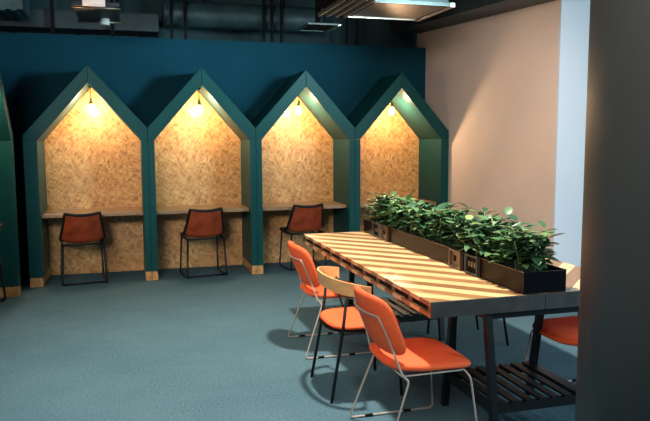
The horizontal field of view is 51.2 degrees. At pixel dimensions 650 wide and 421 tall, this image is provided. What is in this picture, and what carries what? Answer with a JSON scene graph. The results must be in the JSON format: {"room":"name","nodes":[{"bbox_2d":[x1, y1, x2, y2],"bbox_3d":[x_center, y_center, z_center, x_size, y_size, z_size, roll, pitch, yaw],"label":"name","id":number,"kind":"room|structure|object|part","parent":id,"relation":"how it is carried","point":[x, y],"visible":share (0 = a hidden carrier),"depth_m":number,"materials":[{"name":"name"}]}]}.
{"room":"open-plan office","nodes":[
{"label":"open-plan office","id":0,"kind":"room"},
{"bbox_2d":[0,0,416,47],"bbox_3d":[-0.805,-1.088,8.952,10.600,3.350,0.100,-2,6,-16],"label":"wall","id":1,"kind":"structure","parent":0,"point":[372,32],"depth_m":8.78,"materials":[{"name":"paint"}]},
{"bbox_2d":[0,33,425,275],"bbox_3d":[-1.445,-0.676,8.188,5.720,2.700,0.085,-2,6,-16],"label":"wall","id":2,"kind":"structure","parent":0,"point":[145,74],"depth_m":7.93,"materials":[{"name":"blue paint"}]},
{"bbox_2d":[50,0,54,34],"bbox_3d":[-3.047,-2.287,7.553,0.034,0.649,0.040,-2,6,-16],"label":"rod","id":3,"kind":"object","parent":2,"relation":"on","point":[51,1],"visible":1,"depth_m":7.55,"materials":[{"name":"black metal"}]},
{"bbox_2d":[110,0,113,36],"bbox_3d":[-2.432,-2.308,7.730,0.034,0.649,0.040,-2,6,-16],"label":"rod","id":4,"kind":"object","parent":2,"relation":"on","point":[111,1],"visible":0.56,"depth_m":7.74,"materials":[{"name":"black metal"}]},
{"bbox_2d":[169,0,172,38],"bbox_3d":[-1.799,-2.330,7.913,0.034,0.649,0.040,-2,6,-16],"label":"rod","id":5,"kind":"object","parent":2,"relation":"on","point":[170,1],"visible":1,"depth_m":7.91,"materials":[{"name":"black metal"}]},
{"bbox_2d":[183,0,186,38],"bbox_3d":[-1.645,-2.336,7.957,0.034,0.649,0.040,-2,6,-16],"label":"rod","id":6,"kind":"object","parent":2,"relation":"on","point":[184,1],"visible":1,"depth_m":7.95,"materials":[{"name":"black metal"}]},
{"bbox_2d":[262,0,265,41],"bbox_3d":[-0.742,-2.367,8.217,0.034,0.649,0.040,-2,6,-16],"label":"rod","id":7,"kind":"object","parent":2,"relation":"on","point":[263,1],"visible":1,"depth_m":8.21,"materials":[{"name":"black metal"}]},
{"bbox_2d":[270,0,273,41],"bbox_3d":[-0.646,-2.371,8.245,0.034,0.649,0.040,-2,6,-16],"label":"rod","id":8,"kind":"object","parent":2,"relation":"on","point":[271,1],"visible":1,"depth_m":8.24,"materials":[{"name":"black metal"}]},
{"bbox_2d":[280,0,283,42],"bbox_3d":[-0.531,-2.375,8.278,0.034,0.649,0.040,-2,6,-16],"label":"rod","id":9,"kind":"object","parent":2,"relation":"on","point":[281,1],"visible":1,"depth_m":8.27,"materials":[{"name":"black metal"}]},
{"bbox_2d":[345,18,348,44],"bbox_3d":[0.276,-2.403,8.511,0.034,0.649,0.040,-2,6,-16],"label":"rod","id":10,"kind":"object","parent":2,"relation":"on","point":[346,19],"visible":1,"depth_m":8.51,"materials":[{"name":"black metal"}]},
{"bbox_2d":[0,260,577,420],"bbox_3d":[0.666,1.159,4.122,10.600,0.100,12.200,-2,6,-16],"label":"floor","id":11,"kind":"structure","parent":0,"point":[128,347],"depth_m":4.82,"materials":[{"name":"carpet"}]},
{"bbox_2d":[0,222,5,302],"bbox_3d":[-3.187,0.510,6.187,0.468,0.781,0.480,-2,6,-12],"label":"leather chair","id":12,"kind":"object","parent":11,"relation":"on","point":[1,223],"visible":1,"depth_m":6.44,"materials":[{"name":"black metal"}]},
{"bbox_3d":[-3.203,0.678,6.202,0.415,0.445,0.466,-2,6,-12],"label":"frame","id":13,"kind":"part","parent":12,"relation":"part of","materials":[{"name":"black metal"}]},
{"bbox_2d":[0,71,20,297],"bbox_3d":[-3.196,-0.283,5.912,0.700,2.418,1.426,-2,6,-16],"label":"booth","id":14,"kind":"object","parent":11,"relation":"on","point":[9,241],"visible":1,"depth_m":6.59,"materials":[{"name":"teal paint"}]},
{"bbox_3d":[-3.294,-1.076,6.155,0.700,0.892,0.746,-2,6,-16],"label":"roof panel","id":15,"kind":"part","parent":14,"relation":"part of","materials":[{"name":"teal paint"}]},
{"bbox_2d":[59,211,107,285],"bbox_3d":[-2.616,0.387,7.319,0.480,0.781,0.468,-3,7,-23],"label":"leather chair","id":16,"kind":"object","parent":11,"relation":"on","point":[85,228],"visible":1,"depth_m":7.15,"materials":[{"name":"brown leather"}]},
{"bbox_3d":[-2.615,0.178,7.294,0.455,0.337,0.443,-3,7,-23],"label":"bucket seat","id":17,"kind":"part","parent":16,"relation":"part of","materials":[{"name":"leather"}]},
{"bbox_3d":[-2.622,0.552,7.352,0.466,0.445,0.415,-3,7,-23],"label":"frame","id":18,"kind":"part","parent":16,"relation":"part of","materials":[{"name":"black metal"}]},
{"bbox_2d":[22,65,151,287],"bbox_3d":[-2.588,-0.396,7.458,1.236,2.307,0.700,-2,6,-16],"label":"booth","id":19,"kind":"object","parent":11,"relation":"on","point":[77,160],"visible":0.98,"depth_m":7.68,"materials":[{"name":"teal paint"}]},
{"bbox_3d":[-2.872,-1.145,7.295,0.651,0.781,0.700,-2,6,-16],"label":"roof panel","id":20,"kind":"part","parent":19,"relation":"part of","materials":[{"name":"teal paint"}]},
{"bbox_2d":[88,86,93,112],"bbox_3d":[-2.535,-1.198,7.336,0.066,0.289,0.066,-2,6,-16],"label":"pendant lamp","id":21,"kind":"object","parent":19,"relation":"hanging from","point":[90,108],"visible":0.95,"depth_m":7.32,"materials":[{"name":"white glass"}]},
{"bbox_3d":[-2.535,-1.100,7.346,0.066,0.091,0.066,-2,6,-16],"label":"bulb","id":22,"kind":"part","parent":21,"relation":"part of","materials":[{"name":"white glass"}]},
{"bbox_2d":[42,207,142,217],"bbox_3d":[-2.563,0.020,7.544,1.032,0.038,0.542,-2,6,-16],"label":"countertop","id":23,"kind":"structure","parent":19,"relation":"on","point":[121,211],"depth_m":7.44,"materials":[{"name":"brown wood"}]},
{"bbox_3d":[-2.645,-0.339,7.785,1.034,2.125,0.035,-2,6,-16],"label":"panel","id":24,"kind":"part","parent":19,"relation":"part of","materials":[{"name":"brown wood"}]},
{"bbox_3d":[-2.633,0.678,7.868,1.034,0.085,0.019,-2,6,-16],"label":"skirting","id":25,"kind":"part","parent":19,"relation":"part of","materials":[{"name":"brown wood"}]},
{"bbox_3d":[-2.277,-1.166,7.467,0.583,0.781,0.700,-2,6,-16],"label":"roof panel","id":26,"kind":"part","parent":19,"relation":"part of","materials":[{"name":"teal paint"}]},
{"bbox_2d":[147,67,257,279],"bbox_3d":[-1.432,-0.436,7.791,1.168,2.307,0.700,-2,6,-16],"label":"booth","id":27,"kind":"object","parent":11,"relation":"on","point":[207,159],"visible":0.9,"depth_m":8.03,"materials":[{"name":"teal paint"}]},
{"bbox_3d":[-1.716,-1.185,7.629,0.583,0.781,0.700,-2,6,-16],"label":"roof panel","id":28,"kind":"part","parent":27,"relation":"part of","materials":[{"name":"teal paint"}]},
{"bbox_3d":[-1.521,-0.378,8.109,1.034,2.125,0.035,-2,6,-16],"label":"panel","id":29,"kind":"part","parent":27,"relation":"part of","materials":[{"name":"brown wood"}]},
{"bbox_2d":[197,88,201,113],"bbox_3d":[-1.421,-1.238,7.657,0.066,0.289,0.066,-2,6,-16],"label":"pendant lamp","id":30,"kind":"object","parent":27,"relation":"hanging from","point":[199,109],"visible":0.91,"depth_m":7.65,"materials":[{"name":"white glass"}]},
{"bbox_3d":[-1.421,-1.139,7.668,0.066,0.091,0.066,-2,6,-16],"label":"bulb","id":31,"kind":"part","parent":30,"relation":"part of","materials":[{"name":"white glass"}]},
{"bbox_3d":[-1.510,0.639,8.192,1.034,0.085,0.019,-2,6,-16],"label":"skirting","id":32,"kind":"part","parent":27,"relation":"part of","materials":[{"name":"brown wood"}]},
{"bbox_2d":[156,204,248,213],"bbox_3d":[-1.439,-0.019,7.868,1.032,0.038,0.542,-2,6,-16],"label":"countertop","id":33,"kind":"structure","parent":27,"relation":"on","point":[184,209],"depth_m":7.74,"materials":[{"name":"brown wood"}]},
{"bbox_3d":[-1.154,-1.205,7.791,0.583,0.781,0.700,-2,6,-16],"label":"roof panel","id":34,"kind":"part","parent":27,"relation":"part of","materials":[{"name":"teal paint"}]},
{"bbox_2d":[180,207,227,277],"bbox_3d":[-1.385,0.342,7.689,0.480,0.781,0.468,-3,7,-23],"label":"leather chair","id":35,"kind":"object","parent":11,"relation":"on","point":[209,223],"visible":1,"depth_m":7.52,"materials":[{"name":"brown leather"}]},
{"bbox_3d":[-1.391,0.507,7.723,0.466,0.445,0.415,-3,7,-23],"label":"frame","id":36,"kind":"part","parent":35,"relation":"part of","materials":[{"name":"black metal"}]},
{"bbox_3d":[-1.384,0.133,7.664,0.455,0.337,0.443,-3,7,-23],"label":"bucket seat","id":37,"kind":"part","parent":35,"relation":"part of","materials":[{"name":"leather"}]},
{"bbox_2d":[251,70,354,273],"bbox_3d":[-0.308,-0.476,8.115,1.168,2.307,0.700,-2,6,-16],"label":"booth","id":38,"kind":"object","parent":11,"relation":"on","point":[307,157],"visible":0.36,"depth_m":8.35,"materials":[{"name":"teal paint"}]},
{"bbox_3d":[-0.592,-1.225,7.953,0.583,0.781,0.700,-2,6,-16],"label":"roof panel","id":39,"kind":"part","parent":38,"relation":"part of","materials":[{"name":"teal paint"}]},
{"bbox_3d":[-0.386,0.599,8.516,1.034,0.085,0.019,-2,6,-16],"label":"skirting","id":40,"kind":"part","parent":38,"relation":"part of","materials":[{"name":"brown wood"}]},
{"bbox_3d":[-0.398,-0.417,8.433,1.034,2.125,0.035,-2,6,-16],"label":"panel","id":41,"kind":"part","parent":38,"relation":"part of","materials":[{"name":"brown wood"}]},
{"bbox_2d":[296,95,301,113],"bbox_3d":[-0.309,-1.276,7.978,0.066,0.289,0.066,-2,6,-16],"label":"pendant lamp","id":42,"kind":"object","parent":38,"relation":"hanging from","point":[298,110],"visible":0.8,"depth_m":7.97,"materials":[{"name":"white glass"}]},
{"bbox_3d":[-0.309,-1.178,7.988,0.066,0.091,0.066,-2,6,-16],"label":"bulb","id":43,"kind":"part","parent":42,"relation":"part of","materials":[{"name":"white glass"}]},
{"bbox_2d":[263,201,345,210],"bbox_3d":[-0.316,-0.059,8.192,1.032,0.038,0.542,-2,6,-16],"label":"countertop","id":44,"kind":"structure","parent":38,"relation":"on","point":[326,204],"depth_m":8.07,"materials":[{"name":"brown wood"}]},
{"bbox_3d":[-0.030,-1.244,8.115,0.583,0.781,0.700,-2,6,-16],"label":"roof panel","id":45,"kind":"part","parent":38,"relation":"part of","materials":[{"name":"teal paint"}]},
{"bbox_2d":[279,203,326,270],"bbox_3d":[-0.263,0.294,8.096,0.480,0.781,0.468,-3,7,-23],"label":"leather chair","id":46,"kind":"object","parent":11,"relation":"on","point":[304,219],"visible":0.99,"depth_m":7.92,"materials":[{"name":"brown leather"}]},
{"bbox_3d":[-0.268,0.459,8.130,0.466,0.445,0.415,-3,7,-23],"label":"frame","id":47,"kind":"part","parent":46,"relation":"part of","materials":[{"name":"black metal"}]},
{"bbox_3d":[-0.262,0.085,8.071,0.455,0.337,0.443,-3,7,-23],"label":"bucket seat","id":48,"kind":"part","parent":46,"relation":"part of","materials":[{"name":"leather"}]},
{"bbox_2d":[288,241,371,358],"bbox_3d":[0.013,0.616,5.026,0.559,0.792,0.562,-2,6,-16],"label":"wire chair","id":49,"kind":"object","parent":11,"relation":"on","point":[302,260],"visible":0.81,"depth_m":4.81,"materials":[{"name":"orange fabric"}]},
{"bbox_3d":[-0.173,0.388,4.948,0.174,0.320,0.464,-2,6,-16],"label":"backrest","id":50,"kind":"part","parent":49,"relation":"part of","materials":[{"name":"orange fabric"}]},
{"bbox_3d":[0.061,0.589,5.037,0.460,0.063,0.479,-2,6,-16],"label":"seat","id":51,"kind":"part","parent":49,"relation":"part of","materials":[{"name":"orange fabric"}]},
{"bbox_2d":[310,266,402,403],"bbox_3d":[0.199,0.734,4.208,0.486,0.733,0.632,-2,6,-16],"label":"armchair","id":52,"kind":"object","parent":11,"relation":"on","point":[344,319],"visible":0.64,"depth_m":4.06,"materials":[{"name":"orange fabric"}]},
{"bbox_3d":[-0.037,0.749,4.368,0.122,0.671,0.021,-1,6,-9],"label":"leg","id":53,"kind":"part","parent":52,"relation":"part of","materials":[{"name":"black metal"}]},
{"bbox_3d":[0.084,0.793,3.953,0.122,0.671,0.021,-3,7,-23],"label":"leg","id":54,"kind":"part","parent":52,"relation":"part of","materials":[{"name":"black metal"}]},
{"bbox_3d":[0.211,0.697,4.207,0.364,0.017,0.443,-2,6,-16],"label":"seat frame","id":55,"kind":"part","parent":52,"relation":"part of","materials":[{"name":"black metal"}]},
{"bbox_3d":[0.209,0.669,4.204,0.450,0.044,0.464,-2,6,-16],"label":"seat","id":56,"kind":"part","parent":52,"relation":"part of","materials":[{"name":"orange fabric"}]},
{"bbox_3d":[0.327,0.867,4.488,0.018,0.407,0.052,2,7,20],"label":"leg","id":57,"kind":"part","parent":52,"relation":"part of","materials":[{"name":"black metal"}]},
{"bbox_3d":[0.449,0.911,4.071,0.052,0.407,0.018,4,8,37],"label":"leg","id":58,"kind":"part","parent":52,"relation":"part of","materials":[{"name":"black metal"}]},
{"bbox_2d":[347,72,448,230],"bbox_3d":[0.832,-0.516,8.444,1.202,2.307,0.700,-2,6,-16],"label":"booth","id":59,"kind":"object","parent":11,"relation":"on","point":[405,152],"visible":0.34,"depth_m":8.62,"materials":[{"name":"teal paint"}]},
{"bbox_3d":[0.531,-1.264,8.277,0.583,0.781,0.700,-2,6,-16],"label":"roof panel","id":60,"kind":"part","parent":59,"relation":"part of","materials":[{"name":"teal paint"}]},
{"bbox_3d":[0.726,-0.457,8.757,1.034,2.125,0.035,-2,6,-16],"label":"panel","id":61,"kind":"part","parent":59,"relation":"part of","materials":[{"name":"brown wood"}]},
{"bbox_2d":[389,101,393,114],"bbox_3d":[0.818,-1.316,8.303,0.066,0.289,0.066,-2,6,-16],"label":"pendant lamp","id":62,"kind":"object","parent":59,"relation":"hanging from","point":[391,111],"visible":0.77,"depth_m":8.29,"materials":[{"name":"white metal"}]},
{"bbox_3d":[0.819,-1.217,8.313,0.066,0.091,0.066,-2,6,-16],"label":"bulb","id":63,"kind":"part","parent":62,"relation":"part of","materials":[{"name":"white glass"}]},
{"bbox_2d":[360,198,435,206],"bbox_3d":[0.808,-0.098,8.516,1.032,0.038,0.542,-2,6,-16],"label":"countertop","id":64,"kind":"structure","parent":59,"relation":"on","point":[363,203],"depth_m":8.38,"materials":[{"name":"brown wood"}]},
{"bbox_3d":[1.109,-1.284,8.444,0.617,0.781,0.700,-2,6,-16],"label":"roof panel","id":65,"kind":"part","parent":59,"relation":"part of","materials":[{"name":"teal paint"}]},
{"bbox_2d":[349,284,476,420],"bbox_3d":[0.436,0.777,3.507,0.559,0.792,0.562,-2,6,-16],"label":"wire chair","id":66,"kind":"object","parent":11,"relation":"on","point":[418,354],"visible":1,"depth_m":3.35,"materials":[{"name":"orange fabric"}]},
{"bbox_3d":[0.250,0.549,3.429,0.174,0.320,0.464,-2,6,-16],"label":"backrest","id":67,"kind":"part","parent":66,"relation":"part of","materials":[{"name":"orange fabric"}]},
{"bbox_3d":[0.484,0.750,3.518,0.460,0.063,0.479,-2,6,-16],"label":"seat","id":68,"kind":"part","parent":66,"relation":"part of","materials":[{"name":"orange fabric"}]},
{"bbox_2d":[303,231,580,420],"bbox_3d":[0.786,0.677,4.635,1.266,0.754,2.560,-2,6,-16],"label":"table","id":69,"kind":"object","parent":11,"relation":"on","point":[430,287],"visible":0.62,"depth_m":3.73,"materials":[{"name":"brown wood"}]},
{"bbox_3d":[0.124,0.223,5.728,0.632,0.080,0.012,-2,6,-16],"label":"panel","id":70,"kind":"part","parent":69,"relation":"part of","materials":[{"name":"wood"}]},
{"bbox_3d":[0.211,0.627,5.484,0.036,0.677,0.148,-2,6,-16],"label":"leg","id":71,"kind":"part","parent":69,"relation":"part of","materials":[{"name":"black metal"}]},
{"bbox_3d":[0.340,0.674,5.043,0.036,0.677,0.148,-2,6,-16],"label":"leg","id":72,"kind":"part","parent":69,"relation":"part of","materials":[{"name":"black metal"}]},
{"bbox_2d":[353,298,423,316],"bbox_3d":[0.545,0.763,5.354,0.502,0.012,0.524,-2,6,-16],"label":"slatted shelf","id":73,"kind":"object","parent":69,"relation":"attached to","point":[391,301],"depth_m":5.28,"materials":[{"name":"black metal"}]},
{"bbox_3d":[0.615,0.816,5.117,0.556,0.045,0.026,-2,6,-16],"label":"shelf rail","id":74,"kind":"part","parent":69,"relation":"part of","materials":[{"name":"black metal"}]},
{"bbox_3d":[0.878,0.655,5.198,0.036,0.677,0.148,-2,6,-16],"label":"leg","id":75,"kind":"part","parent":69,"relation":"part of","materials":[{"name":"black metal"}]},
{"bbox_3d":[0.708,0.800,3.846,0.036,0.677,0.148,-2,6,-16],"label":"leg","id":76,"kind":"part","parent":69,"relation":"part of","materials":[{"name":"black metal"}]},
{"bbox_2d":[364,218,566,294],"bbox_3d":[0.778,0.242,4.611,0.273,0.116,2.416,-2,6,-16],"label":"planter box","id":77,"kind":"object","parent":69,"relation":"on","point":[553,278],"visible":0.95,"depth_m":3.87,"materials":[{"name":"metal"}]},
{"bbox_3d":[0.411,0.156,5.416,0.020,0.113,0.148,-2,6,-16],"label":"socket frame","id":78,"kind":"part","parent":77,"relation":"part of","materials":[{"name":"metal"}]},
{"bbox_2d":[363,191,403,224],"bbox_3d":[0.516,-0.014,5.545,0.364,0.275,0.384,-2,6,-16],"label":"leafy plant","id":79,"kind":"object","parent":77,"relation":"on","point":[372,206],"visible":0.27,"depth_m":5.55,"materials":[{"name":"green plant"}]},
{"bbox_3d":[0.467,0.173,5.250,0.006,0.093,0.126,-2,6,-16],"label":"plate","id":80,"kind":"part","parent":77,"relation":"part of","materials":[{"name":"brown wood"}]},
{"bbox_3d":[0.460,0.173,5.248,0.020,0.113,0.148,-2,6,-16],"label":"socket frame","id":81,"kind":"part","parent":77,"relation":"part of","materials":[{"name":"brown wood"}]},
{"bbox_2d":[373,192,417,227],"bbox_3d":[0.572,-0.002,5.346,0.366,0.293,0.440,-2,6,-16],"label":"leafy plant","id":82,"kind":"object","parent":77,"relation":"on","point":[390,200],"visible":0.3,"depth_m":5.34,"materials":[{"name":"green plant"}]},
{"bbox_2d":[383,197,423,232],"bbox_3d":[0.632,0.043,5.111,0.363,0.255,0.422,3,7,29],"label":"leafy plant","id":83,"kind":"object","parent":77,"relation":"on","point":[398,215],"visible":0.41,"depth_m":5.06,"materials":[{"name":"green plant"}]},
{"bbox_2d":[398,198,448,235],"bbox_3d":[0.709,0.054,4.881,0.367,0.280,0.375,-2,6,-16],"label":"leafy plant","id":84,"kind":"object","parent":77,"relation":"on","point":[419,204],"visible":0.19,"depth_m":4.81,"materials":[{"name":"green plant"}]},
{"bbox_2d":[404,202,467,240],"bbox_3d":[0.764,0.074,4.678,0.387,0.284,0.446,-2,6,-16],"label":"leafy plant","id":85,"kind":"object","parent":77,"relation":"on","point":[421,227],"visible":0.42,"depth_m":4.66,"materials":[{"name":"green plant"}]},
{"bbox_2d":[424,202,474,245],"bbox_3d":[0.828,0.093,4.454,0.361,0.292,0.443,-2,6,-16],"label":"leafy plant","id":86,"kind":"object","parent":77,"relation":"on","point":[435,226],"visible":0.52,"depth_m":4.42,"materials":[{"name":"green plant"}]},
{"bbox_3d":[0.799,0.293,4.115,0.006,0.093,0.126,-2,6,-16],"label":"plate","id":87,"kind":"part","parent":77,"relation":"part of","materials":[{"name":"brown wood"}]},
{"bbox_3d":[0.792,0.294,4.113,0.020,0.113,0.148,-2,6,-16],"label":"socket frame","id":88,"kind":"part","parent":77,"relation":"part of","materials":[{"name":"brown wood"}]},
{"bbox_2d":[440,207,497,250],"bbox_3d":[0.900,0.122,4.252,0.361,0.277,0.406,0,6,5],"label":"leafy plant","id":89,"kind":"object","parent":77,"relation":"in","point":[458,225],"visible":0.41,"depth_m":4.19,"materials":[{"name":"green plant"}]},
{"bbox_3d":[0.856,0.314,3.919,0.006,0.093,0.126,-2,6,-16],"label":"plate","id":90,"kind":"part","parent":77,"relation":"part of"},
{"bbox_3d":[0.849,0.314,3.917,0.020,0.113,0.148,-2,6,-16],"label":"socket frame","id":91,"kind":"part","parent":77,"relation":"part of","materials":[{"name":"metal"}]},
{"bbox_2d":[468,261,475,267],"bbox_3d":[0.850,0.312,3.917,0.006,0.032,0.084,-2,6,-16],"label":"outlet","id":92,"kind":"object","parent":77,"relation":"attached to","point":[471,264],"depth_m":3.92,"materials":[{"name":"plastic"}]},
{"bbox_2d":[452,206,512,257],"bbox_3d":[0.959,0.132,4.005,0.366,0.310,0.384,-2,6,-16],"label":"leafy plant","id":93,"kind":"object","parent":77,"relation":"on","point":[468,246],"visible":0.3,"depth_m":3.99,"materials":[{"name":"green plant"}]},
{"bbox_2d":[469,214,529,262],"bbox_3d":[1.010,0.163,3.800,0.396,0.292,0.388,2,6,19],"label":"leafy plant","id":94,"kind":"object","parent":77,"relation":"on","point":[487,241],"visible":0.44,"depth_m":3.79,"materials":[{"name":"green plant"}]},
{"bbox_2d":[488,220,565,271],"bbox_3d":[1.047,0.193,3.581,0.383,0.278,0.317,6,8,43],"label":"leafy plant","id":95,"kind":"object","parent":77,"relation":"on","point":[525,251],"visible":0.98,"depth_m":3.53,"materials":[{"name":"green plant"}]},
{"bbox_3d":[0.774,0.973,3.642,0.026,0.045,0.503,-2,6,-16],"label":"shelf rail","id":96,"kind":"part","parent":69,"relation":"part of","materials":[{"name":"black metal"}]},
{"bbox_3d":[0.814,0.474,3.366,0.632,0.080,0.012,-2,6,-16],"label":"panel","id":97,"kind":"part","parent":69,"relation":"part of","materials":[{"name":"metal"}]},
{"bbox_3d":[0.836,0.847,3.405,0.036,0.677,0.148,-2,6,-16],"label":"leg","id":98,"kind":"part","parent":69,"relation":"part of","materials":[{"name":"black metal"}]},
{"bbox_3d":[0.971,0.938,3.960,0.556,0.045,0.026,-2,6,-16],"label":"shelf rail","id":99,"kind":"part","parent":69,"relation":"part of","materials":[{"name":"black metal"}]},
{"bbox_2d":[452,361,575,404],"bbox_3d":[1.041,0.936,3.716,0.502,0.012,0.524,-2,6,-16],"label":"slatted shelf","id":100,"kind":"object","parent":69,"relation":"attached to","point":[540,399],"depth_m":3.66,"materials":[{"name":"black metal"}]},
{"bbox_3d":[1.245,0.781,4.001,0.036,0.677,0.148,-2,6,-16],"label":"leg","id":101,"kind":"part","parent":69,"relation":"part of","materials":[{"name":"black metal"}]},
{"bbox_3d":[1.112,0.989,3.479,0.556,0.045,0.026,-2,6,-16],"label":"shelf rail","id":102,"kind":"part","parent":69,"relation":"part of","materials":[{"name":"black metal"}]},
{"bbox_3d":[1.308,0.955,3.796,0.026,0.045,0.503,-2,6,-16],"label":"shelf rail","id":103,"kind":"part","parent":69,"relation":"part of","materials":[{"name":"black metal"}]},
{"bbox_3d":[1.424,0.452,3.542,0.632,0.080,0.012,-2,6,-16],"label":"panel","id":104,"kind":"part","parent":69,"relation":"part of","materials":[{"name":"metal"}]},
{"bbox_2d":[427,315,508,350],"bbox_3d":[1.074,0.666,5.163,0.486,0.658,0.632,-2,6,-16],"label":"armchair","id":105,"kind":"object","parent":11,"relation":"on","point":[476,316],"visible":0.02,"depth_m":5.04,"materials":[{"name":"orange metal"}]},
{"bbox_3d":[0.825,0.774,5.331,0.052,0.407,0.018,4,8,37],"label":"leg","id":106,"kind":"part","parent":105,"relation":"part of","materials":[{"name":"black metal"}]},
{"bbox_3d":[1.189,0.668,5.425,0.122,0.596,0.021,-3,7,-23],"label":"leg","id":107,"kind":"part","parent":105,"relation":"part of","materials":[{"name":"black metal"}]},
{"bbox_3d":[1.310,0.712,5.010,0.122,0.596,0.021,-1,6,-9],"label":"leg","id":108,"kind":"part","parent":105,"relation":"part of","materials":[{"name":"black metal"}]},
{"bbox_2d":[521,315,577,384],"bbox_3d":[1.541,0.723,3.965,0.559,0.792,0.562,-2,6,-16],"label":"wire chair","id":109,"kind":"object","parent":11,"relation":"on","point":[563,330],"visible":0.1,"depth_m":3.94,"materials":[{"name":"orange fabric"}]},
{"bbox_3d":[1.493,0.700,3.949,0.460,0.063,0.479,-2,6,-16],"label":"seat","id":110,"kind":"part","parent":109,"relation":"part of","materials":[{"name":"orange fabric"}]},
{"bbox_2d":[575,0,649,420],"bbox_3d":[1.190,-0.369,2.166,0.660,3.350,0.660,-2,6,-16],"label":"column","id":111,"kind":"structure","parent":11,"relation":"on","point":[613,377],"depth_m":2.08,"materials":[{"name":"paint"}]},
{"bbox_2d":[417,0,559,248],"bbox_3d":[1.756,-0.965,7.708,0.178,3.350,3.130,-2,6,-16],"label":"wall","id":112,"kind":"structure","parent":0,"point":[491,81],"depth_m":7.09,"materials":[{"name":"beige paint"}]},
{"bbox_2d":[390,0,554,32],"bbox_3d":[1.511,-2.305,7.301,0.415,0.594,3.300,-2,6,-16],"label":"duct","id":113,"kind":"object","parent":112,"relation":"attached to","point":[464,11],"visible":0.75,"depth_m":7.13,"materials":[{"name":"black metal"}]},
{"bbox_2d":[552,0,589,266],"bbox_3d":[2.485,-0.815,6.282,0.778,3.350,0.029,-2,6,-16],"label":"wall","id":114,"kind":"structure","parent":0,"point":[574,15],"depth_m":6.21,"materials":[{"name":"white paint"}]},
{"bbox_3d":[0.652,-2.272,3.755,10.600,0.100,12.200,-2,6,-16],"label":"ceiling","id":115,"kind":"structure","parent":0,"visible":0},
{"bbox_2d":[0,0,30,20],"bbox_3d":[-3.617,-2.303,7.054,0.930,0.504,0.630,-2,6,-16],"label":"duct","id":116,"kind":"object","parent":115,"relation":"attached to","point":[11,9],"visible":1,"depth_m":7.03,"materials":[{"name":"metal"}]},
{"bbox_2d":[0,0,158,36],"bbox_3d":[-3.120,-2.360,7.817,2.310,0.560,0.420,-2,6,-16],"label":"duct","id":117,"kind":"object","parent":115,"relation":"hanging from","point":[65,21],"visible":0.85,"depth_m":7.78,"materials":[{"name":"grey metal"}]},
{"bbox_2d":[71,0,120,25],"bbox_3d":[-2.166,-2.152,6.428,0.420,0.665,0.986,-2,6,-16],"label":"fitting","id":118,"kind":"object","parent":115,"relation":"attached to","point":[101,12],"visible":1,"depth_m":6.38,"materials":[{"name":"metal"}]},
{"bbox_3d":[-2.065,-1.830,6.118,0.420,0.022,0.022,-2,6,-16],"label":"rail","id":119,"kind":"part","parent":118,"relation":"part of","materials":[{"name":"metal"}]},
{"bbox_3d":[-2.283,-1.909,6.863,0.420,0.022,0.022,-2,6,-16],"label":"rail","id":120,"kind":"part","parent":118,"relation":"part of","materials":[{"name":"metal"}]},
{"bbox_2d":[162,0,322,32],"bbox_3d":[-1.001,-2.468,8.362,1.950,0.478,0.316,-2,6,-16],"label":"duct","id":121,"kind":"object","parent":115,"relation":"hanging from","point":[203,15],"visible":0.83,"depth_m":8.22,"materials":[{"name":"metal"}]},
{"bbox_2d":[297,0,340,31],"bbox_3d":[-0.068,-2.253,7.149,0.355,0.654,0.460,-2,6,-16],"label":"ceiling lamp","id":122,"kind":"object","parent":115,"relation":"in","point":[317,26],"visible":1,"depth_m":7.15,"materials":[{"name":"metal"}]},
{"bbox_3d":[-0.081,-1.955,7.176,0.275,0.012,0.400,-2,6,-16],"label":"plate","id":123,"kind":"part","parent":122,"relation":"part of","materials":[{"name":"metal"}]},
{"bbox_3d":[-0.074,-1.941,7.180,0.340,0.018,0.460,-2,6,-16],"label":"frame","id":124,"kind":"part","parent":122,"relation":"part of","materials":[{"name":"metal"}]},
{"bbox_2d":[316,0,454,21],"bbox_3d":[0.552,-2.095,6.145,1.060,0.559,0.905,-2,6,-16],"label":"ceiling light","id":125,"kind":"object","parent":115,"relation":"attached to","point":[407,10],"depth_m":6.17,"materials":[{"name":"metal"}]},
{"bbox_3d":[0.552,-1.888,6.623,0.710,0.034,0.035,-2,6,-16],"label":"trim","id":126,"kind":"part","parent":125,"relation":"part of","materials":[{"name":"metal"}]},
{"bbox_3d":[0.665,-1.850,6.270,0.670,0.018,0.710,-2,6,-16],"label":"panel","id":127,"kind":"part","parent":125,"relation":"part of","materials":[{"name":"metal"}]},
{"bbox_3d":[0.760,-1.812,5.909,0.710,0.034,0.040,-2,6,-16],"label":"trim","id":128,"kind":"part","parent":125,"relation":"part of","materials":[{"name":"metal"}]},
{"bbox_3d":[1.022,-1.860,6.370,0.050,0.038,0.785,-2,6,-16],"label":"trim","id":129,"kind":"part","parent":125,"relation":"part of","materials":[{"name":"metal"}]}
]}

